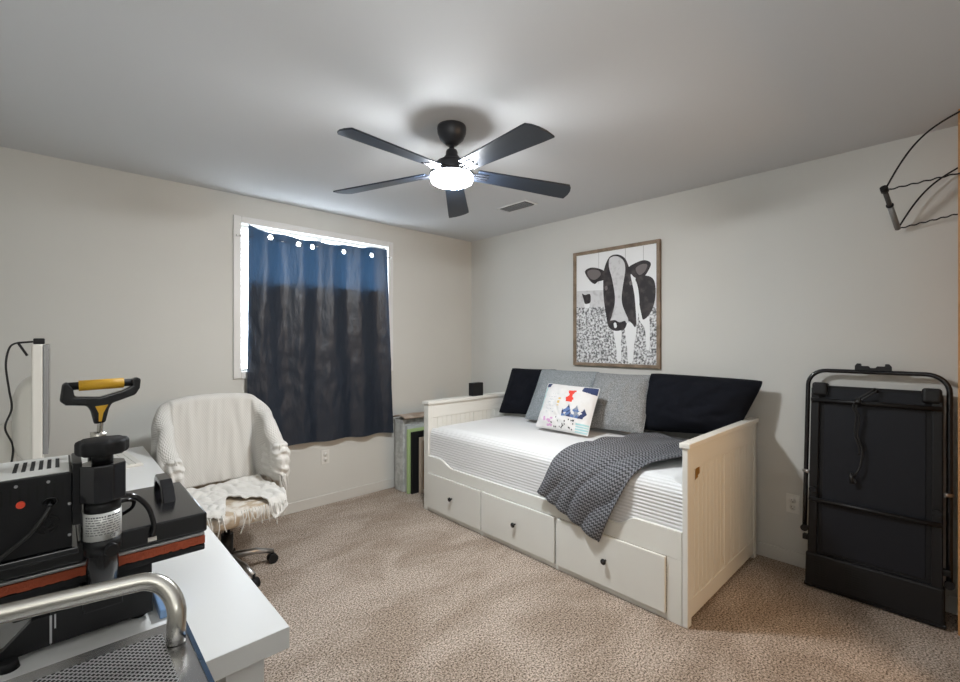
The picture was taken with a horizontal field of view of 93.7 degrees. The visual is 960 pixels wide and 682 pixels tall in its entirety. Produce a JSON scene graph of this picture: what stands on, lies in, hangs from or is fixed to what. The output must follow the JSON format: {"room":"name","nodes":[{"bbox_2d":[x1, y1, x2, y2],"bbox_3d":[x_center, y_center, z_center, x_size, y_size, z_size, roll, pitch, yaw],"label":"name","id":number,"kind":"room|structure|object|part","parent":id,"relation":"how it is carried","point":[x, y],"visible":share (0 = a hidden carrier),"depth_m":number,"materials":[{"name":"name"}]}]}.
{"room":"bedroom","nodes":[
{"label":"bedroom","id":0,"kind":"room"},
{"bbox_2d":[0,146,470,502],"bbox_3d":[-1.508,0.145,3.651,4.030,2.440,0.140,0,0,-43],"label":"wall","id":1,"kind":"structure","parent":0,"point":[126,275],"depth_m":2.96,"materials":[{"name":"paint"}]},
{"bbox_2d":[216,478,394,532],"bbox_3d":[-1.456,1.323,3.595,3.750,0.085,0.013,0,0,-43],"label":"baseboard","id":2,"kind":"structure","parent":1,"relation":"attached to","point":[305,504],"depth_m":3.81,"materials":[{"name":"grey paint"}]},
{"bbox_2d":[233,215,392,378],"bbox_3d":[-1.341,-0.321,3.776,1.349,1.196,0.126,0,0,-43],"label":"window","id":3,"kind":"structure","parent":1,"relation":"in","point":[237,220],"depth_m":3.44,"materials":[{"name":"white"}]},
{"bbox_2d":[236,234,392,258],"bbox_3d":[-1.293,-0.771,3.721,1.312,0.016,0.020,0,0,-43],"label":"curtain rod","id":4,"kind":"object","parent":3,"relation":"attached to","point":[236,234],"visible":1,"depth_m":3.57,"materials":[{"name":"white metal"}]},
{"bbox_2d":[247,224,393,445],"bbox_3d":[-1.259,-0.011,3.723,1.236,1.706,0.055,0,0,-43],"label":"curtain","id":5,"kind":"object","parent":4,"relation":"hanging from","point":[319,348],"visible":0.91,"depth_m":3.68,"materials":[{"name":"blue fabric"}]},
{"bbox_2d":[321,450,328,464],"bbox_3d":[-1.291,0.968,3.753,0.070,0.114,0.009,0,0,-43],"label":"wall outlet","id":6,"kind":"object","parent":1,"relation":"attached to","point":[325,453],"visible":1,"depth_m":3.75,"materials":[{"name":"white plastic"}]},
{"bbox_2d":[0,0,959,241],"bbox_3d":[0.357,-1.125,1.665,4.030,0.100,5.590,0,0,-43],"label":"ceiling","id":7,"kind":"structure","parent":0,"point":[640,100],"depth_m":1.94,"materials":[{"name":"grey paint"}]},
{"bbox_2d":[333,120,570,217],"bbox_3d":[-0.128,-0.928,2.223,1.269,0.293,1.250,0,0,-43],"label":"ceiling fan","id":8,"kind":"object","parent":7,"relation":"hanging from","point":[452,173],"visible":1,"depth_m":2.19,"materials":[{"name":"black wood"}]},
{"bbox_3d":[-0.517,-0.827,2.385,0.532,0.061,0.130,0,0,18],"label":"blade","id":9,"kind":"part","parent":8,"relation":"part of","materials":[{"name":"black wood"}]},
{"bbox_3d":[-0.378,-0.827,1.941,0.130,0.061,0.532,0,0,36],"label":"blade","id":10,"kind":"part","parent":8,"relation":"part of","materials":[{"name":"black wood"}]},
{"bbox_3d":[-0.139,-0.827,2.655,0.130,0.061,0.532,0,0,1],"label":"blade","id":11,"kind":"part","parent":8,"relation":"part of","materials":[{"name":"black wood"}]},
{"bbox_3d":[0.088,-0.827,1.937,0.130,0.061,0.532,0,0,-35],"label":"blade","id":12,"kind":"part","parent":8,"relation":"part of","materials":[{"name":"black wood"}]},
{"bbox_3d":[0.236,-0.827,2.378,0.532,0.061,0.130,0,0,-17],"label":"blade","id":13,"kind":"part","parent":8,"relation":"part of","materials":[{"name":"black wood"}]},
{"bbox_2d":[497,200,537,211],"bbox_3d":[0.294,-1.067,3.580,0.150,0.015,0.310,0,0,-43],"label":"ceiling vent","id":14,"kind":"object","parent":7,"relation":"in","point":[522,204],"visible":1,"depth_m":3.55,"materials":[{"name":"white metal"}]},
{"bbox_2d":[214,487,959,681],"bbox_3d":[0.357,1.395,1.665,4.030,0.060,5.590,0,0,-43],"label":"floor","id":15,"kind":"structure","parent":0,"point":[379,586],"depth_m":2.18,"materials":[{"name":"carpet"}]},
{"bbox_2d":[0,572,214,681],"bbox_3d":[-0.455,0.844,0.276,0.564,1.042,0.666,0,0,-43],"label":"utility cart","id":16,"kind":"object","parent":15,"relation":"on","point":[168,652],"visible":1,"depth_m":0.58,"materials":[{"name":"silver metal"}]},
{"bbox_3d":[-0.641,0.370,0.477,0.546,0.093,0.118,0,0,-43],"label":"handle","id":17,"kind":"part","parent":16,"relation":"part of","materials":[{"name":"silver metal"}]},
{"bbox_3d":[-0.445,0.414,0.286,0.473,0.001,0.518,0,0,-43],"label":"perforated panel","id":18,"kind":"part","parent":16,"relation":"part of","materials":[{"name":"metal"}]},
{"bbox_3d":[-0.448,0.416,0.267,0.563,0.003,0.594,0,0,-43],"label":"plate","id":19,"kind":"part","parent":16,"relation":"part of","materials":[{"name":"silver metal"}]},
{"bbox_3d":[-0.448,0.429,0.268,0.564,0.032,0.595,0,0,-43],"label":"edge trim","id":20,"kind":"part","parent":16,"relation":"part of","materials":[{"name":"blue metal"}]},
{"bbox_2d":[0,446,288,681],"bbox_3d":[-1.494,0.995,1.566,0.776,0.740,2.320,0,0,-43],"label":"desk","id":21,"kind":"object","parent":15,"relation":"on","point":[233,625],"visible":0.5,"depth_m":1.00,"materials":[{"name":"white"}]},
{"bbox_2d":[0,344,49,462],"bbox_3d":[-2.080,0.319,1.989,0.260,0.611,0.620,0,0,-43],"label":"computer monitor","id":22,"kind":"object","parent":21,"relation":"on","point":[28,429],"visible":0.84,"depth_m":1.83,"materials":[{"name":"white plastic"}]},
{"bbox_2d":[4,338,44,461],"bbox_3d":[-1.878,0.305,1.852,0.126,0.633,0.123,0,0,-43],"label":"cable","id":23,"kind":"object","parent":22,"relation":"attached to","point":[35,340],"visible":0.8,"depth_m":1.82,"materials":[{"name":"black paint"}]},
{"bbox_2d":[0,377,206,674],"bbox_3d":[-0.923,0.355,1.008,0.491,0.540,0.474,0,0,-43],"label":"press","id":24,"kind":"object","parent":21,"relation":"on","point":[66,522],"visible":0.99,"depth_m":0.89,"materials":[{"name":"black paint"}]},
{"bbox_3d":[-0.887,0.462,0.771,0.224,0.314,0.023,0,0,-34],"label":"power cord","id":25,"kind":"part","parent":24,"relation":"part of","materials":[{"name":"black plastic"}]},
{"bbox_3d":[-0.966,0.584,1.052,0.283,0.067,0.352,0,0,-43],"label":"frame","id":26,"kind":"part","parent":24,"relation":"part of","materials":[{"name":"black paint"}]},
{"bbox_3d":[-0.859,0.394,1.003,0.050,0.037,0.210,0,0,-43],"label":"press arm","id":27,"kind":"part","parent":24,"relation":"part of","materials":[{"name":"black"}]},
{"bbox_3d":[-0.856,0.210,1.012,0.015,0.071,0.010,0,0,-43],"label":"lever rod","id":28,"kind":"part","parent":24,"relation":"part of","materials":[{"name":"silver metal"}]},
{"bbox_3d":[-0.755,0.210,0.901,0.080,0.028,0.080,0,0,-21],"label":"pressure knob","id":29,"kind":"part","parent":24,"relation":"part of","materials":[{"name":"black plastic"}]},
{"bbox_3d":[-0.921,0.461,1.070,0.392,0.007,0.348,0,0,-43],"label":"heat plate","id":30,"kind":"part","parent":24,"relation":"part of","materials":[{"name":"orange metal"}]},
{"bbox_3d":[-0.847,0.390,1.207,0.028,0.047,0.158,0,0,-43],"label":"lift handle","id":31,"kind":"part","parent":24,"relation":"part of","materials":[{"name":"black plastic"}]},
{"bbox_2d":[114,451,143,467],"bbox_3d":[-1.892,0.617,2.344,0.420,0.016,0.140,0,0,41],"label":"keyboard","id":32,"kind":"object","parent":21,"relation":"on","point":[131,461],"visible":0.38,"depth_m":2.31,"materials":[{"name":"white plastic"}]},
{"bbox_2d":[153,593,166,618],"bbox_3d":[-0.747,0.615,1.073,0.046,0.020,0.140,0,0,-43],"label":"case","id":33,"kind":"object","parent":21,"relation":"on","point":[160,607],"visible":0.24,"depth_m":1.03,"materials":[{"name":"blue"}]},
{"bbox_3d":[-0.512,1.018,0.965,0.075,0.693,0.060,0,0,-43],"label":"leg","id":34,"kind":"part","parent":21,"relation":"part of","materials":[{"name":"white"}]},
{"bbox_2d":[193,475,278,586],"bbox_3d":[-1.478,0.873,2.620,0.656,0.985,0.601,0,0,44],"label":"office chair","id":35,"kind":"object","parent":15,"relation":"on","point":[233,504],"visible":0.14,"depth_m":2.50,"materials":[{"name":"beige fabric"}]},
{"bbox_3d":[-1.698,0.652,2.831,0.045,0.545,0.470,0,0,44],"label":"backrest","id":36,"kind":"part","parent":35,"relation":"part of","materials":[{"name":"white fabric"}]},
{"bbox_2d":[151,393,289,537],"bbox_3d":[-1.476,0.677,2.649,0.775,0.689,0.764,0,0,44],"label":"knit throw","id":37,"kind":"object","parent":35,"relation":"on","point":[201,439],"visible":0.82,"depth_m":2.76,"materials":[{"name":"white fabric"}]},
{"bbox_2d":[165,458,184,485],"bbox_3d":[-1.696,0.750,2.471,0.305,0.252,0.098,0,0,44],"label":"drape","id":38,"kind":"object","parent":37,"relation":"hanging from","point":[174,468],"depth_m":2.38,"materials":[{"name":"white fabric"}]},
{"bbox_2d":[186,474,287,523],"bbox_3d":[-1.411,0.933,2.549,0.543,0.165,0.493,0,0,44],"label":"chair seat","id":39,"kind":"object","parent":37,"relation":"hanging from","point":[212,498],"depth_m":2.54,"materials":[{"name":"white fabric"}]},
{"bbox_2d":[261,440,289,477],"bbox_3d":[-1.309,0.750,2.875,0.305,0.252,0.114,0,0,44],"label":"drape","id":40,"kind":"object","parent":37,"relation":"hanging from","point":[275,454],"depth_m":2.80,"materials":[{"name":"white fabric"}]},
{"bbox_3d":[-1.440,0.948,2.583,0.550,0.105,0.500,0,0,44],"label":"seat","id":41,"kind":"part","parent":35,"relation":"part of","materials":[{"name":"beige fabric"}]},
{"bbox_3d":[-1.346,1.267,2.543,0.236,0.077,0.044,0,0,28],"label":"leg","id":42,"kind":"part","parent":35,"relation":"part of","materials":[{"name":"silver metal"}]},
{"bbox_3d":[-1.367,1.267,2.701,0.236,0.077,0.044,0,0,-44],"label":"leg","id":43,"kind":"part","parent":35,"relation":"part of","materials":[{"name":"silver metal"}]},
{"bbox_3d":[-1.348,0.825,2.889,0.260,0.240,0.032,0,0,44],"label":"armrest","id":44,"kind":"part","parent":35,"relation":"part of","materials":[{"name":"white fabric"}]},
{"bbox_2d":[395,417,423,491],"bbox_3d":[-0.411,1.038,4.414,0.905,0.655,0.130,0,0,-43],"label":"board","id":45,"kind":"object","parent":15,"relation":"on","point":[400,423],"visible":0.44,"depth_m":4.10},
{"bbox_2d":[393,412,423,419],"bbox_3d":[-0.515,0.684,4.281,0.601,0.038,0.205,0,0,-43],"label":"cardboard sheet","id":46,"kind":"object","parent":45,"relation":"on","point":[416,414],"visible":0.52,"depth_m":4.11,"materials":[{"name":"beige cardboard"}]},
{"bbox_2d":[405,423,423,492],"bbox_3d":[-0.348,1.065,4.348,0.865,0.600,0.038,0,0,-43],"label":"board","id":47,"kind":"object","parent":15,"relation":"on","point":[420,424],"visible":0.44,"depth_m":4.06,"materials":[{"name":"grey"}]},
{"bbox_2d":[407,427,423,493],"bbox_3d":[-0.336,1.077,4.310,0.860,0.575,0.020,0,0,-43],"label":"board","id":48,"kind":"object","parent":15,"relation":"on","point":[409,431],"visible":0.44,"depth_m":4.02,"materials":[{"name":"green"}]},
{"bbox_2d":[411,430,423,493],"bbox_3d":[-0.308,1.090,4.298,0.835,0.550,0.024,0,0,-43],"label":"board","id":49,"kind":"object","parent":15,"relation":"on","point":[415,435],"visible":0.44,"depth_m":4.03,"materials":[{"name":"black"}]},
{"bbox_2d":[419,437,423,493],"bbox_3d":[-0.264,1.115,4.291,0.760,0.500,0.024,0,0,-43],"label":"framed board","id":50,"kind":"object","parent":15,"relation":"on","point":[421,439],"visible":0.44,"depth_m":4.03,"materials":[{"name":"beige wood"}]},
{"bbox_3d":[-0.266,1.115,4.293,0.700,0.440,0.012,0,0,-43],"label":"panel","id":51,"kind":"part","parent":50,"relation":"part of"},
{"bbox_2d":[422,392,758,628],"bbox_3d":[0.635,0.926,3.246,1.110,0.878,2.129,0,0,-43],"label":"daybed","id":52,"kind":"object","parent":15,"relation":"on","point":[717,536],"visible":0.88,"depth_m":2.53,"materials":[{"name":"white paint"}]},
{"bbox_3d":[-0.206,1.193,3.389,0.018,0.276,0.612,0,0,-43],"label":"drawer","id":53,"kind":"part","parent":52,"relation":"part of","materials":[{"name":"white paint"}]},
{"bbox_3d":[-0.051,0.499,4.004,1.073,0.025,0.084,0,0,-43],"label":"rail","id":54,"kind":"part","parent":52,"relation":"part of","materials":[{"name":"white paint"}]},
{"bbox_3d":[-0.052,0.939,4.003,1.055,0.853,0.060,0,0,-43],"label":"headboard","id":55,"kind":"part","parent":52,"relation":"part of","materials":[{"name":"white paint"}]},
{"bbox_3d":[-0.052,0.935,4.003,0.965,0.620,0.044,0,0,-43],"label":"beadboard panel","id":56,"kind":"part","parent":52,"relation":"part of","materials":[{"name":"white paint"}]},
{"bbox_2d":[469,382,482,395],"bbox_3d":[-0.035,0.429,4.018,0.124,0.115,0.062,0,0,-43],"label":"speaker","id":57,"kind":"object","parent":52,"relation":"on","point":[476,388],"visible":1,"depth_m":3.99},
{"bbox_2d":[474,383,482,394],"bbox_3d":[-0.015,0.429,3.996,0.108,0.099,0.001,0,0,-43],"label":"grille","id":58,"kind":"object","parent":57,"relation":"attached to","point":[478,387],"depth_m":4.00,"materials":[{"name":"black plastic"}]},
{"bbox_3d":[0.233,1.193,2.921,0.018,0.276,0.628,0,0,-43],"label":"drawer","id":59,"kind":"part","parent":52,"relation":"part of","materials":[{"name":"white paint"}]},
{"bbox_2d":[430,414,688,530],"bbox_3d":[0.651,0.830,3.238,1.008,0.308,2.009,0,0,-43],"label":"mattress","id":60,"kind":"object","parent":52,"relation":"on","point":[510,451],"visible":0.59,"depth_m":3.00,"materials":[{"name":"white fabric"}]},
{"bbox_2d":[499,368,554,413],"bbox_3d":[0.422,0.450,4.016,0.511,0.400,0.203,0,0,25],"label":"pillow","id":61,"kind":"object","parent":60,"relation":"on","point":[522,383],"visible":0.66,"depth_m":3.99,"materials":[{"name":"black fabric"}]},
{"bbox_2d":[525,369,599,419],"bbox_3d":[0.664,0.448,3.668,0.300,0.406,0.547,0,0,-43],"label":"pillow","id":62,"kind":"object","parent":60,"relation":"on","point":[562,377],"visible":0.4,"depth_m":3.69,"materials":[{"name":"grey fabric"}]},
{"bbox_2d":[536,383,599,435],"bbox_3d":[0.640,0.495,3.316,0.196,0.330,0.449,0,0,-43],"label":"pillow","id":63,"kind":"object","parent":60,"relation":"on","point":[565,408],"visible":1,"depth_m":3.25,"materials":[{"name":"white fabric"}]},
{"bbox_2d":[590,373,649,432],"bbox_3d":[1.022,0.447,3.331,0.445,0.394,0.276,0,0,39],"label":"pillow","id":64,"kind":"object","parent":60,"relation":"on","point":[621,401],"visible":0.83,"depth_m":3.25,"materials":[{"name":"grey fabric"}]},
{"bbox_2d":[644,373,761,433],"bbox_3d":[1.440,0.429,2.977,0.265,0.394,0.718,0,0,-43],"label":"pillow","id":65,"kind":"object","parent":60,"relation":"on","point":[674,402],"visible":0.85,"depth_m":2.90,"materials":[{"name":"black fabric"}]},
{"bbox_3d":[0.667,1.187,2.424,0.031,0.032,0.032,0,0,-43],"label":"knob","id":66,"kind":"part","parent":52,"relation":"part of","materials":[{"name":"black metal"}]},
{"bbox_2d":[537,432,685,541],"bbox_3d":[0.950,0.853,2.716,1.046,0.476,0.612,0,0,-28],"label":"throw blanket","id":67,"kind":"object","parent":52,"relation":"on","point":[585,481],"visible":0.92,"depth_m":2.56,"materials":[{"name":"grey fabric"}]},
{"bbox_3d":[0.685,1.193,2.440,0.018,0.276,0.652,0,0,-43],"label":"drawer","id":68,"kind":"part","parent":52,"relation":"part of","materials":[{"name":"white paint"}]},
{"bbox_3d":[1.359,0.939,2.501,1.055,0.853,0.027,0,0,-43],"label":"footboard","id":69,"kind":"part","parent":52,"relation":"part of","materials":[{"name":"white paint"}]},
{"bbox_3d":[1.360,0.499,2.501,1.073,0.025,0.051,0,0,-43],"label":"rail","id":70,"kind":"part","parent":52,"relation":"part of","materials":[{"name":"white paint"}]},
{"bbox_3d":[1.359,0.935,2.501,0.965,0.620,0.011,0,0,-43],"label":"beadboard panel","id":71,"kind":"part","parent":52,"relation":"part of","materials":[{"name":"white paint"}]},
{"bbox_2d":[800,363,954,629],"bbox_3d":[2.065,0.744,2.375,0.194,1.242,0.608,0,0,-43],"label":"treadmill","id":72,"kind":"object","parent":15,"relation":"on","point":[874,536],"visible":1,"depth_m":2.34,"materials":[{"name":"black metal"}]},
{"bbox_3d":[1.871,0.831,2.530,0.035,0.034,0.034,9,-6,-43],"label":"knob","id":73,"kind":"part","parent":72,"relation":"part of","materials":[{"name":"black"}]},
{"bbox_3d":[1.902,0.765,2.558,0.058,1.000,0.040,9,-6,-43],"label":"rail","id":74,"kind":"part","parent":72,"relation":"part of","materials":[{"name":"black metal"}]},
{"bbox_3d":[2.044,0.506,2.398,0.136,0.515,0.046,0,0,13],"label":"power cord","id":75,"kind":"part","parent":72,"relation":"part of","materials":[{"name":"black plastic"}]},
{"bbox_3d":[2.028,1.263,2.340,0.072,0.173,0.544,9,-6,-43],"label":"motor","id":76,"kind":"part","parent":72,"relation":"part of","materials":[{"name":"black paint"}]},
{"bbox_3d":[2.207,0.831,2.173,0.035,0.034,0.034,9,-6,-43],"label":"knob","id":77,"kind":"part","parent":72,"relation":"part of","materials":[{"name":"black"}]},
{"bbox_3d":[2.238,0.765,2.201,0.058,1.000,0.040,9,-6,-43],"label":"rail","id":78,"kind":"part","parent":72,"relation":"part of","materials":[{"name":"black metal"}]},
{"bbox_2d":[471,126,957,597],"bbox_3d":[1.275,0.145,3.528,0.140,2.440,3.850,0,0,-43],"label":"wall","id":79,"kind":"structure","parent":0,"point":[778,277],"depth_m":2.81,"materials":[{"name":"paint"}]},
{"bbox_2d":[573,239,660,368],"bbox_3d":[1.075,-0.275,3.617,0.026,0.964,0.768,0,0,-43],"label":"framed picture","id":80,"kind":"object","parent":79,"relation":"attached to","point":[617,289],"visible":1,"depth_m":3.59,"materials":[{"name":"white paper"}]},
{"bbox_2d":[786,493,799,514],"bbox_3d":[1.909,0.993,2.745,0.009,0.114,0.070,0,0,-43],"label":"wall outlet","id":81,"kind":"object","parent":79,"relation":"attached to","point":[792,501],"visible":1,"depth_m":2.74,"materials":[{"name":"white plastic"}]},
{"bbox_2d":[756,540,957,614],"bbox_3d":[1.145,1.323,3.555,0.013,0.085,3.607,0,0,-43],"label":"baseboard","id":82,"kind":"structure","parent":79,"relation":"attached to","point":[784,555],"depth_m":2.75,"materials":[{"name":"grey paint"}]},
{"bbox_2d":[880,111,959,229],"bbox_3d":[2.176,-0.818,2.226,0.245,0.475,0.279,0,0,-43],"label":"wire rack","id":83,"kind":"object","parent":79,"relation":"attached to","point":[884,190],"visible":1,"depth_m":2.25,"materials":[{"name":"black metal"}]},
{"bbox_2d":[958,109,959,635],"bbox_3d":[2.378,0.145,2.080,0.235,2.440,0.230,0,0,-43],"label":"trim","id":84,"kind":"structure","parent":79,"relation":"attached to","point":[958,109],"depth_m":2.08,"materials":[{"name":"brown wood"}]}
]}

